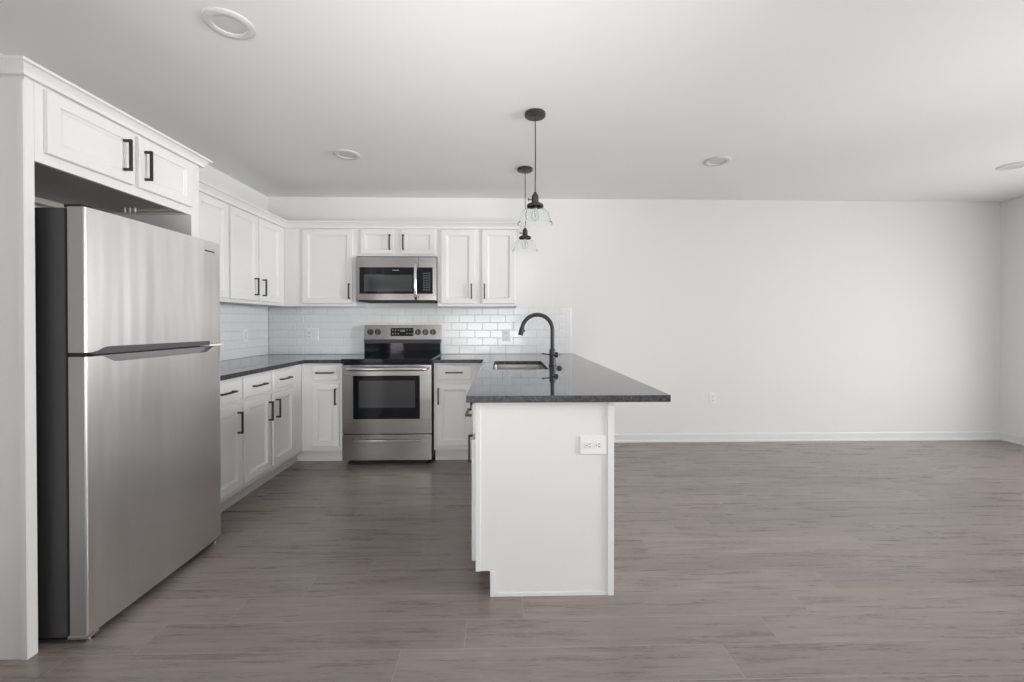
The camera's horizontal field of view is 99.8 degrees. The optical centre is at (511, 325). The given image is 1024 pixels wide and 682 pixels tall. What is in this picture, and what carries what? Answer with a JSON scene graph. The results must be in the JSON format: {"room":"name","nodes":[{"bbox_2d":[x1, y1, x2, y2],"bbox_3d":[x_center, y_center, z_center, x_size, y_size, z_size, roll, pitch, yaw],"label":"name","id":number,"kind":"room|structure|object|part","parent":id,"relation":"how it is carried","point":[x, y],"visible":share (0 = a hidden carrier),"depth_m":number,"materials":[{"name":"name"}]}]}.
{"room":"open-plan kitchen","nodes":[
{"label":"open-plan kitchen","id":0,"kind":"room"},
{"bbox_2d":[0,53,267,360],"bbox_3d":[-2.380,-0.018,0.175,0.120,2.456,8.200,0,0,-1],"label":"wall","id":1,"kind":"structure","parent":0,"point":[208,174],"depth_m":3.71,"materials":[{"name":"white paint"}]},
{"bbox_2d":[199,192,228,301],"bbox_3d":[-2.198,-0.540,2.779,0.366,0.738,0.722,0,0,-1],"label":"upper cabinet","id":2,"kind":"object","parent":1,"relation":"attached to","point":[213,213],"visible":0.02,"depth_m":3.03,"materials":[{"name":"white paint"}]},
{"bbox_2d":[218,304,268,360],"bbox_3d":[-2.392,0.057,3.346,0.008,0.469,1.859,0,0,-1],"label":"tile backsplash","id":3,"kind":"structure","parent":1,"relation":"attached to","point":[233,318],"depth_m":3.84,"materials":[{"name":"white tile"}]},
{"bbox_2d":[242,329,247,341],"bbox_3d":[-2.396,0.089,3.875,0.008,0.122,0.078,0,0,-1],"label":"wall outlet","id":4,"kind":"object","parent":3,"relation":"attached to","point":[244,331],"visible":1,"depth_m":3.87,"materials":[{"name":"white plastic"}]},
{"bbox_2d":[220,204,283,305],"bbox_3d":[-2.217,-0.545,3.551,0.366,0.738,0.819,0,0,-1],"label":"upper cabinet","id":5,"kind":"object","parent":1,"relation":"attached to","point":[256,244],"visible":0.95,"depth_m":3.46,"materials":[{"name":"white paint"}]},
{"bbox_3d":[-2.071,-0.539,3.335,0.018,0.678,0.357,0,0,-1],"label":"door","id":6,"kind":"part","parent":5,"relation":"part of","materials":[{"name":"white paint"}]},
{"bbox_3d":[-2.049,-0.313,3.464,0.035,0.140,0.011,0,0,-1],"label":"handle","id":7,"kind":"part","parent":5,"relation":"part of","materials":[{"name":"black metal"}]},
{"bbox_3d":[-2.052,-0.313,3.576,0.035,0.140,0.011,0,0,-1],"label":"handle","id":8,"kind":"part","parent":5,"relation":"part of","materials":[{"name":"black metal"}]},
{"bbox_3d":[-2.080,-0.541,3.704,0.018,0.678,0.349,0,0,-1],"label":"door","id":9,"kind":"part","parent":5,"relation":"part of","materials":[{"name":"white paint"}]},
{"bbox_2d":[0,440,1023,681],"bbox_3d":[1.415,1.259,0.276,7.712,0.100,8.440,0,0,-1],"label":"floor","id":10,"kind":"structure","parent":0,"point":[786,561],"depth_m":1.97,"materials":[{"name":"laminate"}]},
{"bbox_2d":[0,55,212,659],"bbox_3d":[-2.028,0.130,1.978,0.666,2.134,0.978,0,0,-1],"label":"enclosure","id":11,"kind":"object","parent":10,"relation":"on","point":[61,143],"visible":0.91,"depth_m":1.56,"materials":[{"name":"white paint"}]},
{"bbox_3d":[-2.045,0.150,1.550,0.613,2.100,0.032,0,0,-1],"label":"panel","id":12,"kind":"part","parent":11,"relation":"part of","materials":[{"name":"white paint"}]},
{"bbox_3d":[-1.749,0.162,1.539,0.022,2.076,0.004,0,0,-1],"label":"scribe trim","id":13,"kind":"part","parent":11,"relation":"part of","materials":[{"name":"white paint"}]},
{"bbox_3d":[-1.734,-0.759,1.786,0.018,0.236,0.376,0,0,-1],"label":"door","id":14,"kind":"part","parent":11,"relation":"part of","materials":[{"name":"white paint"}]},
{"bbox_3d":[-2.056,-0.611,1.958,0.578,0.040,0.760,0,0,-1],"label":"panel","id":15,"kind":"part","parent":11,"relation":"part of","materials":[{"name":"grey wood"}]},
{"bbox_3d":[-2.026,-0.914,1.971,0.646,0.047,0.978,0,0,-1],"label":"crown","id":16,"kind":"part","parent":11,"relation":"part of","materials":[{"name":"white paint"}]},
{"bbox_3d":[-1.712,-0.760,1.921,0.035,0.140,0.011,0,0,-1],"label":"handle","id":17,"kind":"part","parent":11,"relation":"part of","materials":[{"name":"black metal"}]},
{"bbox_3d":[-1.714,-0.753,2.034,0.035,0.140,0.011,0,0,-1],"label":"handle","id":18,"kind":"part","parent":11,"relation":"part of","materials":[{"name":"black metal"}]},
{"bbox_3d":[-2.065,0.144,2.390,0.613,2.100,0.061,0,0,-1],"label":"panel","id":19,"kind":"part","parent":11,"relation":"part of","materials":[{"name":"white paint"}]},
{"bbox_3d":[-1.743,-0.762,2.176,0.018,0.236,0.350,0,0,-1],"label":"door","id":20,"kind":"part","parent":11,"relation":"part of","materials":[{"name":"white paint"}]},
{"bbox_2d":[35,204,222,642],"bbox_3d":[-1.958,0.370,1.990,0.738,1.654,0.782,0,0,-1],"label":"refrigerator","id":21,"kind":"object","parent":10,"relation":"on","point":[127,311],"visible":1,"depth_m":1.75,"materials":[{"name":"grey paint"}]},
{"bbox_3d":[-1.627,-0.173,1.994,0.069,0.544,0.782,0,0,-1],"label":"freezer door","id":22,"kind":"part","parent":21,"relation":"part of","materials":[{"name":"silver metal"}]},
{"bbox_3d":[-1.627,0.637,2.000,0.069,1.044,0.782,0,0,-1],"label":"door","id":23,"kind":"part","parent":21,"relation":"part of","materials":[{"name":"silver metal"}]},
{"bbox_2d":[220,377,243,511],"bbox_3d":[-2.049,0.760,2.624,0.658,0.864,0.389,0,0,-1],"label":"base cabinet","id":24,"kind":"object","parent":10,"relation":"on","point":[231,414],"visible":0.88,"depth_m":2.71,"materials":[{"name":"white paint"}]},
{"bbox_3d":[-1.738,0.414,2.638,0.035,0.011,0.146,0,0,-1],"label":"handle","id":25,"kind":"part","parent":24,"relation":"part of","materials":[{"name":"black metal"}]},
{"bbox_3d":[-1.763,0.414,2.637,0.018,0.143,0.346,0,0,-1],"label":"drawer","id":26,"kind":"part","parent":24,"relation":"part of","materials":[{"name":"white paint"}]},
{"bbox_3d":[-1.763,0.777,2.639,0.018,0.537,0.346,0,0,-1],"label":"door","id":27,"kind":"part","parent":24,"relation":"part of","materials":[{"name":"white paint"}]},
{"bbox_3d":[-1.741,0.623,2.763,0.035,0.140,0.011,0,0,-1],"label":"handle","id":28,"kind":"part","parent":24,"relation":"part of","materials":[{"name":"black metal"}]},
{"bbox_2d":[229,364,301,506],"bbox_3d":[-2.065,0.756,3.290,0.658,0.864,0.940,0,0,-1],"label":"base cabinet","id":29,"kind":"object","parent":10,"relation":"on","point":[271,401],"visible":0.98,"depth_m":3.15,"materials":[{"name":"white paint"}]},
{"bbox_3d":[-1.772,0.411,2.997,0.018,0.143,0.321,0,0,-1],"label":"drawer","id":30,"kind":"part","parent":29,"relation":"part of","materials":[{"name":"white paint"}]},
{"bbox_3d":[-1.772,0.774,2.999,0.018,0.537,0.321,0,0,-1],"label":"door","id":31,"kind":"part","parent":29,"relation":"part of","materials":[{"name":"white paint"}]},
{"bbox_3d":[-1.746,0.411,2.998,0.035,0.011,0.146,0,0,-1],"label":"handle","id":32,"kind":"part","parent":29,"relation":"part of","materials":[{"name":"black metal"}]},
{"bbox_3d":[-1.750,0.621,3.131,0.035,0.140,0.011,0,0,-1],"label":"handle","id":33,"kind":"part","parent":29,"relation":"part of","materials":[{"name":"black metal"}]},
{"bbox_3d":[-1.752,0.620,3.234,0.035,0.140,0.011,0,0,-1],"label":"handle","id":34,"kind":"part","parent":29,"relation":"part of","materials":[{"name":"black metal"}]},
{"bbox_3d":[-1.781,0.409,3.355,0.018,0.143,0.325,0,0,-1],"label":"drawer","id":35,"kind":"part","parent":29,"relation":"part of","materials":[{"name":"white paint"}]},
{"bbox_3d":[-1.781,0.772,3.357,0.018,0.537,0.325,0,0,-1],"label":"door","id":36,"kind":"part","parent":29,"relation":"part of","materials":[{"name":"white paint"}]},
{"bbox_2d":[220,354,360,380],"bbox_3d":[-1.909,0.307,3.356,0.957,0.030,1.850,0,0,-1],"label":"countertop","id":37,"kind":"structure","parent":29,"relation":"on","point":[234,368],"depth_m":3.49,"materials":[{"name":"stone"}]},
{"bbox_2d":[297,363,342,460],"bbox_3d":[-1.664,0.751,3.967,0.436,0.864,0.653,0,0,-1],"label":"base cabinet","id":38,"kind":"object","parent":10,"relation":"on","point":[322,434],"visible":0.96,"depth_m":3.69,"materials":[{"name":"white paint"}]},
{"bbox_3d":[-1.591,0.401,3.657,0.146,0.011,0.035,0,0,-1],"label":"handle","id":39,"kind":"part","parent":38,"relation":"part of","materials":[{"name":"black metal"}]},
{"bbox_3d":[-1.592,0.401,3.682,0.228,0.132,0.018,0,0,-1],"label":"drawer","id":40,"kind":"part","parent":38,"relation":"part of","materials":[{"name":"white paint"}]},
{"bbox_3d":[-1.592,0.765,3.685,0.228,0.536,0.018,0,0,-1],"label":"door","id":41,"kind":"part","parent":38,"relation":"part of","materials":[{"name":"white paint"}]},
{"bbox_2d":[341,325,441,463],"bbox_3d":[-1.062,0.590,3.932,0.759,1.187,0.734,0,0,-1],"label":"range","id":42,"kind":"object","parent":10,"relation":"on","point":[388,389],"visible":0.95,"depth_m":3.64,"materials":[{"name":"silver metal"}]},
{"bbox_3d":[-1.058,0.976,3.635,0.554,0.026,0.012,0,0,-1],"label":"drawer pull","id":43,"kind":"part","parent":42,"relation":"part of","materials":[{"name":"silver metal"}]},
{"bbox_3d":[-1.041,0.363,3.598,0.665,0.032,0.069,0,0,-1],"label":"oven handle","id":44,"kind":"part","parent":42,"relation":"part of","materials":[{"name":"silver metal"}]},
{"bbox_3d":[-1.056,1.029,3.651,0.747,0.216,0.030,0,0,-1],"label":"storage drawer","id":45,"kind":"part","parent":42,"relation":"part of","materials":[{"name":"silver metal"}]},
{"bbox_3d":[-1.056,0.623,3.648,0.747,0.581,0.030,0,0,-1],"label":"oven door","id":46,"kind":"part","parent":42,"relation":"part of","materials":[{"name":"silver metal"}]},
{"bbox_2d":[341,354,441,363],"bbox_3d":[-1.062,0.299,3.929,0.759,0.043,0.618,0,0,-1],"label":"cooktop","id":47,"kind":"object","parent":42,"relation":"in","point":[363,358],"depth_m":3.63,"materials":[{"name":"black glass"}]},
{"bbox_3d":[-1.074,0.064,4.251,0.745,0.141,0.088,0,0,-1],"label":"control panel","id":48,"kind":"part","parent":42,"relation":"part of","materials":[{"name":"silver metal"}]},
{"bbox_2d":[434,363,481,459],"bbox_3d":[-0.451,0.751,3.996,0.458,0.864,0.653,0,0,-1],"label":"base cabinet","id":49,"kind":"object","parent":10,"relation":"on","point":[452,381],"visible":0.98,"depth_m":3.71,"materials":[{"name":"white paint"}]},
{"bbox_3d":[-0.630,0.605,3.682,0.011,0.140,0.035,0,0,-1],"label":"handle","id":50,"kind":"part","parent":49,"relation":"part of","materials":[{"name":"black metal"}]},
{"bbox_3d":[-0.496,0.402,3.709,0.302,0.134,0.018,0,0,-1],"label":"drawer","id":51,"kind":"part","parent":49,"relation":"part of","materials":[{"name":"white paint"}]},
{"bbox_3d":[-0.496,0.768,3.711,0.302,0.534,0.018,0,0,-1],"label":"door","id":52,"kind":"part","parent":49,"relation":"part of","materials":[{"name":"white paint"}]},
{"bbox_2d":[465,403,475,560],"bbox_3d":[0.101,0.764,2.067,0.638,0.864,0.291,0,0,-1],"label":"base cabinet","id":53,"kind":"object","parent":10,"relation":"on","point":[472,409],"visible":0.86,"depth_m":1.92,"materials":[{"name":"white paint"}]},
{"bbox_3d":[-0.200,0.413,2.056,0.035,0.011,0.146,0,0,-1],"label":"handle","id":54,"kind":"part","parent":53,"relation":"part of","materials":[{"name":"black metal"}]},
{"bbox_3d":[-0.203,0.618,2.165,0.035,0.140,0.011,0,0,-1],"label":"handle","id":55,"kind":"part","parent":53,"relation":"part of","materials":[{"name":"black metal"}]},
{"bbox_3d":[-0.175,0.413,2.056,0.018,0.134,0.272,0,0,-1],"label":"drawer","id":56,"kind":"part","parent":53,"relation":"part of","materials":[{"name":"white paint"}]},
{"bbox_3d":[-0.175,0.779,2.059,0.018,0.541,0.272,0,0,-1],"label":"door","id":57,"kind":"part","parent":53,"relation":"part of","materials":[{"name":"white paint"}]},
{"bbox_2d":[475,402,613,596],"bbox_3d":[0.145,0.766,1.910,0.613,0.863,0.020,0,0,-1],"label":"peninsula end panel","id":58,"kind":"object","parent":10,"relation":"on","point":[544,509],"visible":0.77,"depth_m":1.91,"materials":[{"name":"white paint"}]},
{"bbox_3d":[-0.150,0.709,1.898,0.021,0.750,0.005,0,0,-1],"label":"edge trim","id":59,"kind":"part","parent":58,"relation":"part of","materials":[{"name":"white paint"}]},
{"bbox_3d":[0.163,1.141,1.909,0.519,0.112,0.005,0,0,-1],"label":"trim","id":60,"kind":"part","parent":58,"relation":"part of","materials":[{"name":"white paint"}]},
{"bbox_2d":[580,435,606,454],"bbox_3d":[0.360,0.529,1.907,0.122,0.084,0.008,0,0,-1],"label":"wall outlet","id":61,"kind":"object","parent":58,"relation":"attached to","point":[589,444],"visible":1,"depth_m":1.91,"materials":[{"name":"white plastic"}]},
{"bbox_2d":[585,442,592,448],"bbox_3d":[0.340,0.529,1.904,0.032,0.028,0.003,0,0,-1],"label":"receptacle","id":62,"kind":"object","parent":61,"relation":"attached to","point":[588,445],"depth_m":1.90,"materials":[{"name":"white plastic"}]},
{"bbox_2d":[595,442,601,448],"bbox_3d":[0.382,0.529,1.905,0.032,0.028,0.003,0,0,-1],"label":"receptacle","id":63,"kind":"object","parent":61,"relation":"attached to","point":[598,445],"depth_m":1.90,"materials":[{"name":"white plastic"}]},
{"bbox_3d":[0.438,0.766,1.911,0.029,0.863,0.008,0,0,-1],"label":"corner trim","id":64,"kind":"part","parent":58,"relation":"part of","materials":[{"name":"white paint"}]},
{"bbox_3d":[0.072,0.756,3.276,0.638,0.864,0.912,0,0,-1],"label":"base cabinet","id":65,"kind":"object","parent":10,"relation":"on","visible":0},
{"bbox_2d":[433,354,670,402],"bbox_3d":[0.001,0.309,3.097,1.320,0.030,2.476,0,0,-1],"label":"countertop","id":66,"kind":"structure","parent":65,"relation":"on","point":[580,379],"depth_m":2.27,"materials":[{"name":"stone"}]},
{"bbox_2d":[494,365,543,369],"bbox_3d":[0.053,0.417,3.218,0.426,0.188,0.684,0,0,-1],"label":"sink","id":67,"kind":"object","parent":66,"relation":"in","point":[497,367],"visible":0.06,"depth_m":3.54,"materials":[{"name":"silver metal"}]},
{"bbox_2d":[518,313,557,365],"bbox_3d":[0.191,0.100,3.145,0.292,0.387,0.068,0,0,-1],"label":"faucet","id":68,"kind":"object","parent":66,"relation":"on","point":[553,354],"visible":1,"depth_m":3.14,"materials":[{"name":"black metal"}]},
{"bbox_3d":[0.186,0.045,3.149,0.250,0.277,0.029,0,0,-1],"label":"spout","id":69,"kind":"part","parent":68,"relation":"part of","materials":[{"name":"black metal"}]},
{"bbox_2d":[0,0,1023,201],"bbox_3d":[1.415,-1.297,0.258,7.712,0.100,8.440,0,0,-1],"label":"ceiling","id":70,"kind":"structure","parent":0,"point":[806,100],"depth_m":2.32,"materials":[{"name":"white paint"}]},
{"bbox_2d":[200,7,255,39],"bbox_3d":[-1.179,-1.252,1.796,0.194,0.010,0.194,0,0,-1],"label":"recessed light","id":71,"kind":"object","parent":70,"relation":"in","point":[227,23],"visible":1,"depth_m":1.79,"materials":[{"name":"white"}]},
{"bbox_2d":[333,149,360,159],"bbox_3d":[-1.223,-1.262,3.191,0.194,0.010,0.194,0,0,-1],"label":"recessed light","id":72,"kind":"object","parent":70,"relation":"in","point":[344,154],"visible":1,"depth_m":3.18,"materials":[{"name":"white"}]},
{"bbox_2d":[512,166,537,252],"bbox_3d":[0.105,-0.935,3.486,0.208,0.668,0.208,0,0,-1],"label":"pendant light","id":73,"kind":"object","parent":70,"relation":"hanging from","point":[524,245],"visible":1,"depth_m":3.45,"materials":[{"name":"clear glass"}]},
{"bbox_2d":[520,228,527,234],"bbox_3d":[0.097,-0.759,3.487,0.070,0.070,0.052,0,0,-1],"label":"socket","id":74,"kind":"object","parent":73,"relation":"attached to","point":[525,232],"depth_m":3.47,"materials":[{"name":"brown metal"}]},
{"bbox_3d":[0.105,-0.653,3.488,0.208,0.104,0.208,0,0,-1],"label":"lamp shade","id":75,"kind":"part","parent":73,"relation":"part of","materials":[{"name":"clear glass"}]},
{"bbox_3d":[0.106,-1.014,3.486,0.008,0.452,0.006,0,0,-1],"label":"cord","id":76,"kind":"part","parent":73,"relation":"part of","materials":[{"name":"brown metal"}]},
{"bbox_2d":[518,108,552,227],"bbox_3d":[0.138,-0.933,2.566,0.208,0.660,0.208,0,0,-1],"label":"pendant light","id":77,"kind":"object","parent":70,"relation":"hanging from","point":[534,215],"visible":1,"depth_m":2.54,"materials":[{"name":"clear glass"}]},
{"bbox_2d":[528,192,538,201],"bbox_3d":[0.129,-0.761,2.567,0.070,0.070,0.052,0,0,-1],"label":"socket","id":78,"kind":"object","parent":77,"relation":"attached to","point":[535,198],"depth_m":2.55,"materials":[{"name":"brown metal"}]},
{"bbox_3d":[0.138,-0.656,2.567,0.208,0.104,0.208,0,0,-1],"label":"lamp shade","id":79,"kind":"part","parent":77,"relation":"part of","materials":[{"name":"clear glass"}]},
{"bbox_3d":[0.139,-1.012,2.565,0.008,0.443,0.006,0,0,-1],"label":"cord","id":80,"kind":"part","parent":77,"relation":"part of","materials":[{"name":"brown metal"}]},
{"bbox_2d":[703,156,730,165],"bbox_3d":[1.580,-1.263,3.320,0.194,0.010,0.194,0,0,-1],"label":"recessed light","id":81,"kind":"object","parent":70,"relation":"in","point":[720,160],"visible":1,"depth_m":3.31,"materials":[{"name":"white"}]},
{"bbox_2d":[995,161,1023,170],"bbox_3d":[3.978,-1.264,3.417,0.194,0.010,0.194,0,0,-1],"label":"recessed light","id":82,"kind":"object","parent":70,"relation":"in","point":[1016,165],"visible":1,"depth_m":3.43,"materials":[{"name":"white"}]},
{"bbox_2d":[268,197,1000,433],"bbox_3d":[1.314,-0.048,4.426,7.712,2.456,0.120,0,0,-1],"label":"wall","id":83,"kind":"structure","parent":0,"point":[799,316],"depth_m":4.40,"materials":[{"name":"white paint"}]},
{"bbox_2d":[284,228,366,306],"bbox_3d":[-1.772,-0.549,4.103,0.653,0.738,0.366,0,0,-1],"label":"upper cabinet","id":84,"kind":"object","parent":83,"relation":"attached to","point":[320,263],"visible":0.97,"depth_m":3.97,"materials":[{"name":"white paint"}]},
{"bbox_3d":[-1.694,-0.544,3.964,0.457,0.680,0.018,0,0,-1],"label":"door","id":85,"kind":"part","parent":84,"relation":"part of","materials":[{"name":"white paint"}]},
{"bbox_2d":[356,229,437,256],"bbox_3d":[-1.070,-0.779,4.118,0.748,0.278,0.366,0,0,-1],"label":"upper cabinet","id":86,"kind":"object","parent":83,"relation":"attached to","point":[369,242],"visible":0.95,"depth_m":3.98,"materials":[{"name":"white paint"}]},
{"bbox_3d":[-1.242,-0.772,3.974,0.301,0.225,0.018,0,0,-1],"label":"door","id":87,"kind":"part","parent":86,"relation":"part of","materials":[{"name":"white paint"}]},
{"bbox_3d":[-1.123,-0.766,3.951,0.011,0.140,0.035,0,0,-1],"label":"handle","id":88,"kind":"part","parent":86,"relation":"part of","materials":[{"name":"black metal"}]},
{"bbox_2d":[356,256,437,302],"bbox_3d":[-1.058,-0.428,4.073,0.726,0.416,0.441,0,0,-1],"label":"microwave","id":89,"kind":"object","parent":86,"relation":"attached to","point":[379,279],"visible":0.97,"depth_m":3.92,"materials":[{"name":"grey metal"}]},
{"bbox_3d":[-1.119,-0.409,3.931,0.532,0.241,0.032,0,0,-1],"label":"door glass","id":90,"kind":"part","parent":89,"relation":"part of","materials":[{"name":"black glass"}]},
{"bbox_3d":[-0.871,-0.405,3.891,0.029,0.342,0.067,0,0,-1],"label":"handle","id":91,"kind":"part","parent":89,"relation":"part of","materials":[{"name":"silver metal"}]},
{"bbox_3d":[-0.771,-0.427,3.939,0.159,0.392,0.034,0,0,-1],"label":"control frame","id":92,"kind":"part","parent":89,"relation":"part of","materials":[{"name":"silver metal"}]},
{"bbox_3d":[-0.999,-0.766,3.954,0.011,0.140,0.035,0,0,-1],"label":"handle","id":93,"kind":"part","parent":86,"relation":"part of","materials":[{"name":"black metal"}]},
{"bbox_3d":[-0.869,-0.772,3.983,0.307,0.225,0.018,0,0,-1],"label":"door","id":94,"kind":"part","parent":86,"relation":"part of","materials":[{"name":"white paint"}]},
{"bbox_2d":[269,308,570,353],"bbox_3d":[-0.907,0.053,4.308,3.006,0.463,0.008,0,0,-1],"label":"tile backsplash","id":95,"kind":"structure","parent":83,"relation":"attached to","point":[340,330],"depth_m":4.31,"materials":[{"name":"white tile"}]},
{"bbox_2d":[306,329,318,340],"bbox_3d":[-1.984,0.093,4.273,0.125,0.122,0.008,0,0,-1],"label":"wall outlet","id":96,"kind":"object","parent":95,"relation":"attached to","point":[311,334],"visible":1,"depth_m":4.27,"materials":[{"name":"white plastic"}]},
{"bbox_2d":[503,329,509,340],"bbox_3d":[-0.054,0.096,4.320,0.078,0.122,0.008,0,0,-1],"label":"wall outlet","id":97,"kind":"object","parent":95,"relation":"attached to","point":[506,332],"visible":1,"depth_m":4.32,"materials":[{"name":"white plastic"}]},
{"bbox_2d":[438,229,516,306],"bbox_3d":[-0.326,-0.549,4.138,0.736,0.738,0.366,0,0,-1],"label":"upper cabinet","id":98,"kind":"object","parent":83,"relation":"attached to","point":[477,267],"visible":1,"depth_m":4.00,"materials":[{"name":"white paint"}]},
{"bbox_2d":[199,179,520,235],"bbox_3d":[-1.275,-0.925,3.764,2.859,0.062,1.291,0,0,-36],"label":"crown molding","id":99,"kind":"structure","parent":98,"relation":"attached to","point":[206,188],"depth_m":3.95,"materials":[{"name":"white paint"}]},
{"bbox_3d":[-0.502,-0.546,3.993,0.308,0.683,0.018,0,0,-1],"label":"door","id":100,"kind":"part","parent":98,"relation":"part of","materials":[{"name":"white paint"}]},
{"bbox_3d":[-0.125,-0.546,4.002,0.306,0.683,0.018,0,0,-1],"label":"door","id":101,"kind":"part","parent":98,"relation":"part of","materials":[{"name":"white paint"}]},
{"bbox_2d":[709,393,715,403],"bbox_3d":[2.043,0.743,4.384,0.075,0.118,0.008,0,0,-1],"label":"wall outlet","id":102,"kind":"object","parent":83,"relation":"attached to","point":[712,396],"visible":1,"depth_m":4.38,"materials":[{"name":"white plastic"}]},
{"bbox_2d":[614,431,999,442],"bbox_3d":[2.747,1.138,4.397,4.584,0.084,0.024,0,0,-1],"label":"baseboard","id":103,"kind":"structure","parent":83,"relation":"attached to","point":[969,435],"depth_m":4.40,"materials":[{"name":"white paint"}]},
{"bbox_2d":[999,197,1023,436],"bbox_3d":[5.210,-0.020,0.359,0.120,2.456,8.200,0,0,-1],"label":"wall","id":104,"kind":"structure","parent":0,"point":[1012,211],"depth_m":4.34,"materials":[{"name":"white paint"}]},
{"bbox_2d":[999,431,1023,445],"bbox_3d":[5.138,1.166,0.365,0.024,0.084,8.200,0,0,-1],"label":"baseboard","id":105,"kind":"structure","parent":104,"relation":"attached to","point":[1007,437],"depth_m":4.34,"materials":[{"name":"white paint"}]}
]}

